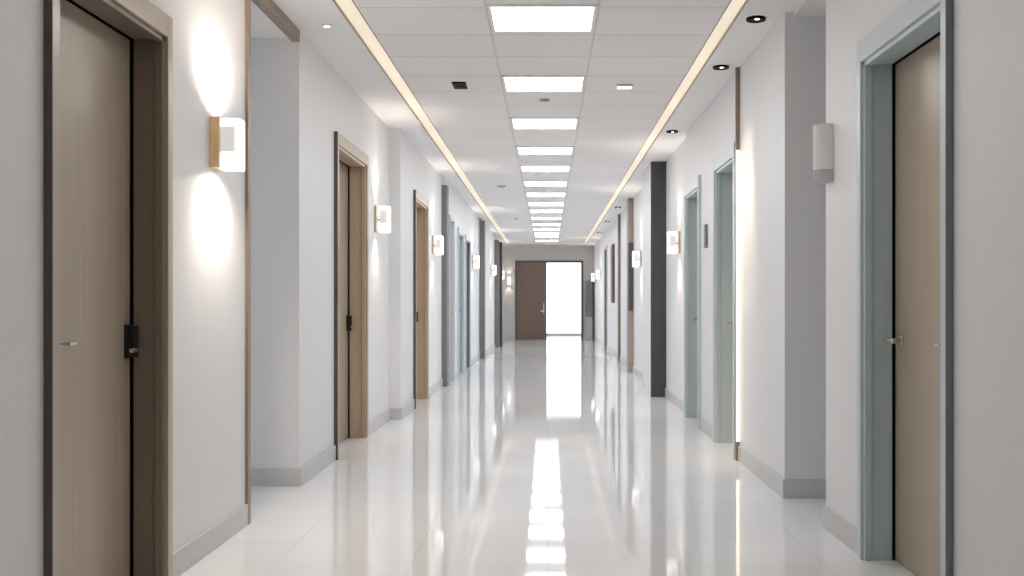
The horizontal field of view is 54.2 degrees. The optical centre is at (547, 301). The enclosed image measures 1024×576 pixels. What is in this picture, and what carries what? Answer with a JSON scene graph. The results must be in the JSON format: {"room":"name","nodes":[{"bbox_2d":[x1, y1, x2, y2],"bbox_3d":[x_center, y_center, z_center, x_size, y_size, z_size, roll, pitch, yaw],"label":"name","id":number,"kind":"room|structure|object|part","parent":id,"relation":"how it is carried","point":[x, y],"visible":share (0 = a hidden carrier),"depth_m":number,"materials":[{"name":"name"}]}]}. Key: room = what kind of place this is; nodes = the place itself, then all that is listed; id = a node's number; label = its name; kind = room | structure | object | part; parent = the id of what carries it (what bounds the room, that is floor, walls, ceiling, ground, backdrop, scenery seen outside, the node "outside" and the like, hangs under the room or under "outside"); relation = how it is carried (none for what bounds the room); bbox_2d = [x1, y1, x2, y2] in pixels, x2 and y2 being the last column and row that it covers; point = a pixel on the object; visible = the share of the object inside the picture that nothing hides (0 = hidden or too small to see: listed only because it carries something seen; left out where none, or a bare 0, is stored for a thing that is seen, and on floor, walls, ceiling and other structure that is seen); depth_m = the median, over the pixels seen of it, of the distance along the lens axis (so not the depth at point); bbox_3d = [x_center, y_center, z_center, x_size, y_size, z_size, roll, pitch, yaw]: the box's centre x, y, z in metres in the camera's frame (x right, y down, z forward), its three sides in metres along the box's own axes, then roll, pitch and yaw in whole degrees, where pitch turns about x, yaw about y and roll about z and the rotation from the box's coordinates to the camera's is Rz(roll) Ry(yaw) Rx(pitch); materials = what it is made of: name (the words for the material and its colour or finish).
{"room":"hospital interior","nodes":[
{"label":"hospital interior","id":0,"kind":"room"},
{"bbox_2d":[0,0,502,575],"bbox_3d":[-2.630,-0.275,14.400,2.540,2.850,32.000,0,0,0],"label":"wall","id":1,"kind":"structure","parent":0,"point":[299,100],"depth_m":4.98,"materials":[{"name":"paint"}]},
{"bbox_2d":[44,0,172,575],"bbox_3d":[-1.642,-0.005,3.591,0.220,2.310,0.999,0,0,0],"label":"door","id":2,"kind":"structure","parent":1,"relation":"in","point":[108,64],"depth_m":3.79,"materials":[{"name":"beige wood"}]},
{"bbox_3d":[-1.659,0.144,3.450,0.046,0.032,0.051,0,0,0],"label":"handle","id":3,"kind":"part","parent":2,"relation":"part of","materials":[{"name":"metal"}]},
{"bbox_3d":[-1.662,0.158,3.988,0.040,0.135,0.046,0,0,0],"label":"lock plate","id":4,"kind":"part","parent":2,"relation":"part of","materials":[{"name":"brown metal"}]},
{"bbox_3d":[-1.632,0.190,3.946,0.030,0.018,0.102,0,0,0],"label":"handle","id":5,"kind":"part","parent":2,"relation":"part of","materials":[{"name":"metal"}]},
{"bbox_2d":[209,116,244,171],"bbox_3d":[-1.494,-0.735,4.656,0.132,0.240,0.128,0,0,0],"label":"wall sconce","id":6,"kind":"object","parent":1,"relation":"attached to","point":[226,135],"visible":1,"depth_m":4.62,"materials":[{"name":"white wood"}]},
{"bbox_3d":[-1.537,-0.738,4.660,0.046,0.235,0.110,0,0,0],"label":"plate","id":7,"kind":"part","parent":6,"relation":"part of","materials":[{"name":"brown wood"}]},
{"bbox_3d":[-1.476,-0.734,4.673,0.096,0.237,0.095,0,0,0],"label":"lamp shade","id":8,"kind":"part","parent":6,"relation":"part of","materials":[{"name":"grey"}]},
{"bbox_2d":[245,0,250,524],"bbox_3d":[-1.554,-0.275,5.175,0.018,2.850,0.050,0,0,0],"label":"trim","id":9,"kind":"structure","parent":1,"relation":"attached to","point":[247,2],"depth_m":5.16,"materials":[{"name":"brown metal"}]},
{"bbox_2d":[251,0,299,41],"bbox_3d":[-1.575,-1.660,5.725,0.050,0.070,1.050,0,0,0],"label":"trim","id":10,"kind":"structure","parent":1,"relation":"attached to","point":[269,8],"depth_m":5.79,"materials":[{"name":"brown wood"}]},
{"bbox_2d":[173,336,503,575],"bbox_3d":[-2.473,1.095,14.400,2.254,0.110,32.000,0,0,0],"label":"baseboard","id":11,"kind":"structure","parent":1,"relation":"attached to","point":[192,552],"depth_m":6.24,"materials":[{"name":"paint"}]},
{"bbox_2d":[334,131,367,459],"bbox_3d":[-1.643,-0.045,7.893,0.233,2.390,1.254,0,0,0],"label":"door","id":12,"kind":"structure","parent":1,"relation":"in","point":[350,163],"depth_m":8.45,"materials":[{"name":"beige wood"}]},
{"bbox_3d":[-1.670,0.177,8.403,0.040,0.135,0.046,0,0,0],"label":"lock plate","id":13,"kind":"part","parent":12,"relation":"part of","materials":[{"name":"brown metal"}]},
{"bbox_2d":[374,205,390,232],"bbox_3d":[-1.489,-0.745,8.996,0.132,0.240,0.128,0,0,0],"label":"wall sconce","id":14,"kind":"object","parent":1,"relation":"attached to","point":[384,219],"visible":1,"depth_m":8.96,"materials":[{"name":"metal"}]},
{"bbox_3d":[-1.545,-0.748,9.000,0.020,0.235,0.110,0,0,0],"label":"plate","id":15,"kind":"part","parent":14,"relation":"part of","materials":[{"name":"metal"}]},
{"bbox_3d":[-1.471,-0.744,9.012,0.096,0.237,0.095,0,0,0],"label":"lamp shade","id":16,"kind":"part","parent":14,"relation":"part of","materials":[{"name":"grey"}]},
{"bbox_2d":[413,190,428,408],"bbox_3d":[-1.531,-0.028,11.318,0.228,2.355,1.184,0,0,0],"label":"door","id":17,"kind":"structure","parent":1,"relation":"in","point":[420,203],"depth_m":11.85,"materials":[{"name":"beige wood"}]},
{"bbox_3d":[-1.498,0.015,11.320,0.130,2.270,1.080,0,0,0],"label":"frame","id":18,"kind":"part","parent":17,"relation":"part of","materials":[{"name":"brown wood"}]},
{"bbox_2d":[432,235,442,254],"bbox_3d":[-1.379,-0.710,12.496,0.132,0.240,0.128,0,0,0],"label":"wall sconce","id":19,"kind":"object","parent":1,"relation":"attached to","point":[438,245],"visible":1,"depth_m":12.46,"materials":[{"name":"metal"}]},
{"bbox_3d":[-1.435,-0.713,12.500,0.020,0.235,0.110,0,0,0],"label":"plate","id":20,"kind":"part","parent":19,"relation":"part of","materials":[{"name":"metal"}]},
{"bbox_3d":[-1.361,-0.709,12.512,0.096,0.237,0.095,0,0,0],"label":"lamp shade","id":21,"kind":"part","parent":19,"relation":"part of","materials":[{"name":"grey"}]},
{"bbox_2d":[449,214,454,384],"bbox_3d":[-1.444,-0.035,14.288,0.163,2.370,0.724,0,0,0],"label":"door","id":22,"kind":"structure","parent":1,"relation":"in","point":[451,219],"depth_m":14.58,"materials":[{"name":"grey plastic"}]},
{"bbox_3d":[-1.411,-0.015,14.290,0.065,2.330,0.620,0,0,0],"label":"frame","id":23,"kind":"part","parent":22,"relation":"part of","materials":[{"name":"grey metal"}]},
{"bbox_2d":[457,227,463,376],"bbox_3d":[-1.456,0.000,15.823,0.188,2.300,0.954,0,0,0],"label":"door","id":24,"kind":"structure","parent":1,"relation":"in","point":[460,233],"depth_m":16.23,"materials":[{"name":"grey wood"}]},
{"bbox_3d":[-1.423,0.040,15.825,0.090,2.220,0.850,0,0,0],"label":"frame","id":25,"kind":"part","parent":24,"relation":"part of","materials":[{"name":"grey metal"}]},
{"bbox_2d":[465,234,470,370],"bbox_3d":[-1.456,0.010,17.173,0.188,2.280,0.954,0,0,0],"label":"door","id":26,"kind":"structure","parent":1,"relation":"in","point":[467,238],"depth_m":17.58,"materials":[{"name":"grey wood"}]},
{"bbox_3d":[-1.423,0.050,17.175,0.090,2.200,0.850,0,0,0],"label":"frame","id":27,"kind":"part","parent":26,"relation":"part of","materials":[{"name":"grey metal"}]},
{"bbox_2d":[472,255,478,267],"bbox_3d":[-1.324,-0.735,18.296,0.132,0.240,0.128,0,0,0],"label":"wall sconce","id":28,"kind":"object","parent":1,"relation":"attached to","point":[476,257],"visible":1,"depth_m":18.27,"materials":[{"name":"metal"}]},
{"bbox_2d":[490,265,495,274],"bbox_3d":[-1.294,-0.755,23.696,0.132,0.240,0.128,0,0,0],"label":"wall sconce","id":29,"kind":"object","parent":1,"relation":"attached to","point":[492,267],"visible":1,"depth_m":23.67,"materials":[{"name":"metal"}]},
{"bbox_2d":[251,0,825,245],"bbox_3d":[0.000,-1.735,16.700,8.000,0.170,37.000,0,0,0],"label":"ceiling","id":30,"kind":"structure","parent":0,"point":[651,46],"depth_m":7.68,"materials":[{"name":"tile"}]},
{"bbox_2d":[322,24,331,27],"bbox_3d":[-1.357,-1.694,6.140,0.060,0.011,0.060,0,0,0],"label":"recessed light","id":31,"kind":"object","parent":30,"relation":"in","point":[323,25],"visible":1,"depth_m":6.12,"materials":[{"name":"white plastic"}]},
{"bbox_2d":[452,82,467,88],"bbox_3d":[-0.690,-1.692,7.825,0.108,0.017,0.230,0,0,0],"label":"ceiling sensor","id":32,"kind":"object","parent":30,"relation":"attached to","point":[457,85],"visible":1,"depth_m":7.80,"materials":[{"name":"black plastic"}]},
{"bbox_2d":[332,0,748,243],"bbox_3d":[-0.043,-1.714,13.850,2.345,0.032,30.900,0,0,0],"label":"recessed light","id":33,"kind":"object","parent":30,"relation":"in","point":[349,10],"visible":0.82,"depth_m":7.81,"materials":[{"name":"grey plastic"}]},
{"bbox_2d":[487,4,597,31],"bbox_3d":[-0.032,-1.694,5.985,0.634,0.012,0.554,0,0,0],"label":"recessed light","id":34,"kind":"object","parent":30,"relation":"in","point":[503,17],"visible":1,"depth_m":5.95,"materials":[{"name":"white plastic"}]},
{"bbox_2d":[501,75,585,91],"bbox_3d":[-0.032,-1.694,7.775,0.634,0.012,0.554,0,0,0],"label":"recessed light","id":35,"kind":"object","parent":30,"relation":"in","point":[511,83],"visible":1,"depth_m":7.75,"materials":[{"name":"grey plastic"}]},
{"bbox_2d":[510,118,578,128],"bbox_3d":[-0.032,-1.694,9.495,0.634,0.012,0.554,0,0,0],"label":"recessed light","id":36,"kind":"object","parent":30,"relation":"in","point":[517,123],"visible":1,"depth_m":9.48,"materials":[{"name":"white plastic"}]},
{"bbox_2d":[516,146,573,154],"bbox_3d":[-0.032,-1.694,11.185,0.634,0.012,0.554,0,0,0],"label":"recessed light","id":37,"kind":"object","parent":30,"relation":"in","point":[521,150],"visible":1,"depth_m":11.18,"materials":[{"name":"white plastic"}]},
{"bbox_2d":[518,148,571,153],"bbox_3d":[-0.032,-1.696,11.185,0.590,0.006,0.510,0,0,0],"label":"diffuser","id":38,"kind":"object","parent":37,"relation":"attached to","point":[520,150],"depth_m":11.20,"materials":[{"name":"grey plastic"}]},
{"bbox_2d":[520,165,570,171],"bbox_3d":[-0.032,-1.694,12.705,0.634,0.012,0.554,0,0,0],"label":"recessed light","id":39,"kind":"object","parent":30,"relation":"in","point":[524,168],"visible":1,"depth_m":12.68,"materials":[{"name":"grey plastic"}]},
{"bbox_2d":[522,166,568,170],"bbox_3d":[-0.032,-1.696,12.705,0.590,0.006,0.510,0,0,0],"label":"diffuser","id":40,"kind":"object","parent":39,"relation":"attached to","point":[524,168],"depth_m":12.68,"materials":[{"name":"grey plastic"}]},
{"bbox_2d":[523,181,567,185],"bbox_3d":[-0.032,-1.694,14.305,0.634,0.012,0.554,0,0,0],"label":"recessed light","id":41,"kind":"object","parent":30,"relation":"in","point":[526,183],"visible":1,"depth_m":14.29,"materials":[{"name":"grey plastic"}]},
{"bbox_2d":[525,192,565,196],"bbox_3d":[-0.032,-1.694,15.775,0.634,0.012,0.554,0,0,0],"label":"recessed light","id":42,"kind":"object","parent":30,"relation":"in","point":[528,194],"visible":1,"depth_m":15.75,"materials":[{"name":"grey plastic"}]},
{"bbox_2d":[527,193,564,195],"bbox_3d":[-0.032,-1.696,15.775,0.590,0.006,0.510,0,0,0],"label":"diffuser","id":43,"kind":"object","parent":42,"relation":"attached to","point":[528,194],"depth_m":15.75,"materials":[{"name":"grey plastic"}]},
{"bbox_2d":[529,210,562,212],"bbox_3d":[-0.032,-1.694,18.655,0.634,0.012,0.554,0,0,0],"label":"recessed light","id":44,"kind":"object","parent":30,"relation":"in","point":[530,211],"visible":1,"depth_m":18.71,"materials":[{"name":"grey plastic"}]},
{"bbox_2d":[530,210,561,211],"bbox_3d":[-0.032,-1.696,18.655,0.590,0.006,0.510,0,0,0],"label":"diffuser","id":45,"kind":"object","parent":44,"relation":"attached to","point":[530,210],"depth_m":18.59,"materials":[{"name":"grey plastic"}]},
{"bbox_2d":[528,202,564,205],"bbox_3d":[-0.032,-1.694,17.305,0.634,0.012,0.554,0,0,0],"label":"recessed light","id":46,"kind":"object","parent":30,"relation":"in","point":[529,203],"visible":1,"depth_m":17.19,"materials":[{"name":"grey plastic"}]},
{"bbox_2d":[529,203,562,205],"bbox_3d":[-0.032,-1.696,17.305,0.590,0.006,0.510,0,0,0],"label":"diffuser","id":47,"kind":"object","parent":46,"relation":"attached to","point":[530,204],"depth_m":17.36,"materials":[{"name":"grey plastic"}]},
{"bbox_2d":[531,217,561,219],"bbox_3d":[-0.032,-1.694,20.205,0.634,0.012,0.554,0,0,0],"label":"recessed light","id":48,"kind":"object","parent":30,"relation":"in","point":[532,218],"visible":1,"depth_m":20.28,"materials":[{"name":"white plastic"}]},
{"bbox_2d":[532,217,560,218],"bbox_3d":[-0.032,-1.696,20.205,0.590,0.006,0.510,0,0,0],"label":"diffuser","id":49,"kind":"object","parent":48,"relation":"attached to","point":[532,217],"depth_m":20.16,"materials":[{"name":"grey plastic"}]},
{"bbox_2d":[532,223,560,225],"bbox_3d":[-0.032,-1.694,21.855,0.634,0.012,0.554,0,0,0],"label":"recessed light","id":50,"kind":"object","parent":30,"relation":"in","point":[533,224],"visible":1,"depth_m":21.84,"materials":[{"name":"grey plastic"}]},
{"bbox_2d":[533,228,559,230],"bbox_3d":[-0.032,-1.694,23.355,0.634,0.012,0.554,0,0,0],"label":"recessed light","id":51,"kind":"object","parent":30,"relation":"in","point":[534,229],"visible":1,"depth_m":23.35,"materials":[{"name":"grey plastic"}]},
{"bbox_2d":[534,235,558,236],"bbox_3d":[-0.032,-1.694,25.805,0.634,0.012,0.554,0,0,0],"label":"recessed light","id":52,"kind":"object","parent":30,"relation":"in","point":[534,235],"visible":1,"depth_m":25.65,"materials":[{"name":"grey plastic"}]},
{"bbox_2d":[535,240,557,241],"bbox_3d":[-0.032,-1.694,27.655,0.634,0.012,0.554,0,0,0],"label":"recessed light","id":53,"kind":"object","parent":30,"relation":"in","point":[535,240],"visible":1,"depth_m":27.53,"materials":[{"name":"grey plastic"}]},
{"bbox_2d":[534,232,559,233],"bbox_3d":[-0.032,-1.694,24.705,0.634,0.012,0.554,0,0,0],"label":"recessed light","id":54,"kind":"object","parent":30,"relation":"in","point":[534,232],"visible":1,"depth_m":24.54,"materials":[{"name":"grey plastic"}]},
{"bbox_2d":[616,84,632,88],"bbox_3d":[0.600,-1.690,7.850,0.124,0.020,0.090,0,0,0],"label":"recessed light","id":55,"kind":"object","parent":30,"relation":"in","point":[619,86],"visible":1,"depth_m":7.82,"materials":[{"name":"grey plastic"}]},
{"bbox_2d":[666,130,677,132],"bbox_3d":[1.235,-1.691,9.940,0.116,0.018,0.116,0,0,0],"label":"recessed light","id":56,"kind":"object","parent":30,"relation":"in","point":[667,131],"visible":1,"depth_m":9.90,"materials":[{"name":"grey metal"}]},
{"bbox_2d":[713,65,728,69],"bbox_3d":[1.249,-1.691,7.220,0.116,0.018,0.116,0,0,0],"label":"recessed light","id":57,"kind":"object","parent":30,"relation":"in","point":[716,67],"visible":1,"depth_m":7.19,"materials":[{"name":"grey metal"}]},
{"bbox_2d":[746,15,765,22],"bbox_3d":[1.246,-1.691,5.990,0.116,0.018,0.116,0,0,0],"label":"recessed light","id":58,"kind":"object","parent":30,"relation":"in","point":[752,19],"visible":1,"depth_m":5.97,"materials":[{"name":"black plastic"}]},
{"bbox_2d":[503,246,593,335],"bbox_3d":[0.025,-0.275,30.500,3.450,2.850,0.200,0,0,0],"label":"wall","id":59,"kind":"structure","parent":0,"point":[511,254],"depth_m":30.40,"materials":[{"name":"paint"}]},
{"bbox_2d":[507,277,510,284],"bbox_3d":[-1.194,-0.645,30.334,0.128,0.240,0.132,0,0,0],"label":"wall sconce","id":60,"kind":"object","parent":59,"relation":"attached to","point":[508,278],"visible":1,"depth_m":30.27,"materials":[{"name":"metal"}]},
{"bbox_2d":[515,261,582,339],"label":"door","id":61,"kind":"structure","parent":59,"relation":"in","point":[530,276],"depth_m":30.38,"materials":[{"name":"brown wood"}]},
{"bbox_2d":[504,336,593,339],"bbox_3d":[0.020,1.095,30.393,2.760,0.110,0.014,0,0,0],"label":"baseboard","id":62,"kind":"structure","parent":59,"relation":"attached to","point":[505,337],"depth_m":30.39,"materials":[{"name":"paint"}]},
{"bbox_2d":[180,335,917,575],"bbox_3d":[0.000,1.200,16.700,8.000,0.100,37.000,0,0,0],"label":"floor","id":63,"kind":"structure","parent":0,"point":[549,457],"depth_m":5.79,"materials":[{"name":"tile"}]},
{"bbox_2d":[442,185,448,386],"bbox_3d":[-1.417,-0.220,13.715,0.086,2.740,0.270,0,0,0],"label":"pillar","id":64,"kind":"structure","parent":63,"relation":"on","point":[445,189],"depth_m":13.58,"materials":[{"name":"grey paint"}]},
{"bbox_2d":[480,221,484,358],"bbox_3d":[-1.333,-0.250,20.375,0.095,2.800,0.250,0,0,0],"label":"pillar","id":65,"kind":"structure","parent":63,"relation":"on","point":[482,223],"depth_m":20.25,"materials":[{"name":"grey paint"}]},
{"bbox_2d":[494,240,498,346],"bbox_3d":[-1.308,-0.210,25.475,0.125,2.720,0.250,0,0,0],"label":"pillar","id":66,"kind":"structure","parent":63,"relation":"on","point":[496,242],"depth_m":25.35,"materials":[{"name":"grey paint"}]},
{"bbox_2d":[499,242,501,346],"bbox_3d":[-1.228,-0.200,25.850,0.085,2.700,0.200,0,0,0],"label":"pillar","id":67,"kind":"structure","parent":63,"relation":"on","point":[500,243],"depth_m":25.75,"materials":[{"name":"grey paint"}]},
{"bbox_2d":[585,280,592,339],"bbox_3d":[1.225,0.250,30.188,0.230,1.800,0.385,0,0,0],"label":"tall cabinet","id":68,"kind":"object","parent":63,"relation":"on","point":[588,283],"visible":0.92,"depth_m":30.00,"materials":[{"name":"grey metal"}]},
{"bbox_3d":[1.225,-0.090,30.003,0.210,1.080,0.015,0,0,0],"label":"panel","id":69,"kind":"part","parent":68,"relation":"part of","materials":[{"name":"grey metal"}]},
{"bbox_3d":[1.225,0.790,30.003,0.210,0.620,0.015,0,0,0],"label":"panel","id":70,"kind":"part","parent":68,"relation":"part of","materials":[{"name":"grey metal"}]},
{"bbox_2d":[618,214,620,361],"bbox_3d":[1.384,-0.270,19.400,0.052,2.840,0.200,0,0,0],"label":"pillar","id":71,"kind":"structure","parent":63,"relation":"on","point":[619,215],"depth_m":19.30,"materials":[{"name":"brown paint"}]},
{"bbox_2d":[627,199,633,371],"bbox_3d":[1.361,-0.270,16.525,0.098,2.840,0.350,0,0,0],"label":"pillar","id":72,"kind":"structure","parent":63,"relation":"on","point":[630,202],"depth_m":16.35,"materials":[{"name":"beige paint"}]},
{"bbox_2d":[628,243,632,310],"bbox_3d":[1.348,-0.415,16.335,0.074,1.110,0.030,0,0,0],"label":"notice board","id":73,"kind":"object","parent":72,"relation":"attached to","point":[630,245],"visible":1,"depth_m":16.32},
{"bbox_3d":[1.348,-0.415,16.323,0.056,1.080,0.006,0,0,0],"label":"panel","id":74,"kind":"part","parent":73,"relation":"part of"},
{"bbox_2d":[643,162,665,396],"bbox_3d":[1.348,-0.275,12.600,0.204,2.849,1.000,0,0,0],"label":"pillar","id":75,"kind":"structure","parent":63,"relation":"on","point":[654,175],"depth_m":12.10,"materials":[{"name":"paint"}]},
{"bbox_2d":[594,0,1023,575],"bbox_3d":[2.542,-0.275,14.400,2.315,2.850,32.000,0,0,0],"label":"wall","id":76,"kind":"structure","parent":0,"point":[798,235],"depth_m":4.96,"materials":[{"name":"paint"}]},
{"bbox_2d":[591,273,595,280],"bbox_3d":[1.334,-0.725,29.196,0.132,0.240,0.128,0,0,0],"label":"wall sconce","id":77,"kind":"object","parent":76,"relation":"attached to","point":[593,275],"visible":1,"depth_m":29.17,"materials":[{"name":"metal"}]},
{"bbox_2d":[596,270,600,278],"bbox_3d":[1.334,-0.725,26.396,0.132,0.240,0.128,0,0,0],"label":"wall sconce","id":78,"kind":"object","parent":76,"relation":"attached to","point":[598,272],"visible":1,"depth_m":26.36,"materials":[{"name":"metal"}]},
{"bbox_2d":[604,245,607,350],"bbox_3d":[1.481,-0.090,23.998,0.218,2.480,1.104,0,0,0],"label":"door","id":79,"kind":"structure","parent":76,"relation":"in","point":[606,246],"depth_m":23.49,"materials":[{"name":"grey wood"}]},
{"bbox_3d":[1.448,-0.060,24.000,0.120,2.420,1.000,0,0,0],"label":"frame","id":80,"kind":"part","parent":79,"relation":"part of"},
{"bbox_2d":[611,244,614,302],"bbox_3d":[1.377,-0.600,21.300,0.046,1.240,0.700,0,0,0],"label":"notice board","id":81,"kind":"object","parent":76,"relation":"attached to","point":[612,245],"visible":1,"depth_m":20.95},
{"bbox_3d":[1.357,-0.600,21.300,0.006,1.160,0.620,0,0,0],"label":"panel","id":82,"kind":"part","parent":81,"relation":"part of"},
{"bbox_2d":[632,251,641,266],"bbox_3d":[1.334,-0.645,14.996,0.132,0.240,0.128,0,0,0],"label":"wall sconce","id":83,"kind":"object","parent":76,"relation":"attached to","point":[635,254],"visible":1,"depth_m":14.97,"materials":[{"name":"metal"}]},
{"bbox_3d":[1.390,-0.647,15.000,0.020,0.235,0.110,0,0,0],"label":"plate","id":84,"kind":"part","parent":83,"relation":"part of","materials":[{"name":"metal"}]},
{"bbox_2d":[667,231,679,253],"bbox_3d":[1.364,-0.645,10.846,0.132,0.240,0.128,0,0,0],"label":"wall sconce","id":85,"kind":"object","parent":76,"relation":"attached to","point":[673,238],"visible":1,"depth_m":10.81,"materials":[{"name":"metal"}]},
{"bbox_3d":[1.420,-0.647,10.850,0.020,0.235,0.110,0,0,0],"label":"plate","id":86,"kind":"part","parent":85,"relation":"part of","materials":[{"name":"metal"}]},
{"bbox_2d":[684,175,700,428],"bbox_3d":[1.471,0.000,9.528,0.228,2.300,0.964,0,0,0],"label":"door","id":87,"kind":"structure","parent":76,"relation":"in","point":[692,190],"depth_m":9.95,"materials":[{"name":"teal"}]},
{"bbox_3d":[1.438,0.050,9.530,0.130,2.200,0.860,0,0,0],"label":"frame","id":88,"kind":"part","parent":87,"relation":"part of","materials":[{"name":"grey metal"}]},
{"bbox_2d":[704,224,707,247],"bbox_3d":[1.373,-0.573,8.705,0.023,0.205,0.070,0,0,0],"label":"sign plate","id":89,"kind":"object","parent":76,"relation":"attached to","point":[705,225],"visible":1,"depth_m":8.67,"materials":[{"name":"grey metal"}]},
{"bbox_2d":[713,142,734,458],"bbox_3d":[1.481,-0.010,7.778,0.248,2.320,0.944,0,0,0],"label":"door","id":90,"kind":"structure","parent":76,"relation":"in","point":[724,163],"depth_m":8.19,"materials":[{"name":"teal"}]},
{"bbox_2d":[594,337,856,553],"bbox_3d":[2.385,1.095,14.400,2.029,0.110,32.000,0,0,0],"label":"baseboard","id":91,"kind":"structure","parent":76,"relation":"attached to","point":[836,525],"depth_m":5.86,"materials":[{"name":"paint"}]},
{"bbox_2d":[735,67,739,460],"bbox_3d":[1.375,-0.275,7.261,0.026,2.850,0.036,0,0,0],"label":"trim","id":92,"kind":"structure","parent":76,"relation":"attached to","point":[737,69],"depth_m":7.25,"materials":[{"name":"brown metal"}]},
{"bbox_2d":[813,123,832,183],"bbox_3d":[1.377,-0.745,5.030,0.085,0.290,0.109,0,0,0],"label":"wall sconce","id":93,"kind":"object","parent":76,"relation":"attached to","point":[822,133],"visible":1,"depth_m":4.99,"materials":[{"name":"white plastic"}]},
{"bbox_2d":[857,0,952,575],"bbox_3d":[1.504,-0.010,4.008,0.223,2.320,1.014,0,0,0],"label":"door","id":94,"kind":"structure","parent":76,"relation":"in","point":[905,63],"depth_m":4.27,"materials":[{"name":"beige wood"}]},
{"bbox_3d":[1.504,0.167,4.317,0.082,0.050,0.135,0,0,0],"label":"handle","id":95,"kind":"part","parent":94,"relation":"part of","materials":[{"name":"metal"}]},
{"bbox_3d":[0.300,-0.275,32.800,4.600,2.850,4.400,0,0,0],"label":"wall","id":96,"kind":"structure","parent":0,"visible":0},
{"bbox_2d":[547,263,580,334],"bbox_3d":[0.300,-0.275,34.810,4.240,2.850,0.080,0,0,0],"label":"window","id":97,"kind":"structure","parent":96,"relation":"in","point":[563,279],"depth_m":34.80,"materials":[{"name":"white glass"}]},
{"bbox_3d":[0.300,-0.275,34.810,4.240,2.850,0.080,0,0,0],"label":"frame","id":98,"kind":"part","parent":97,"relation":"part of","materials":[{"name":"grey plastic"}]}
]}

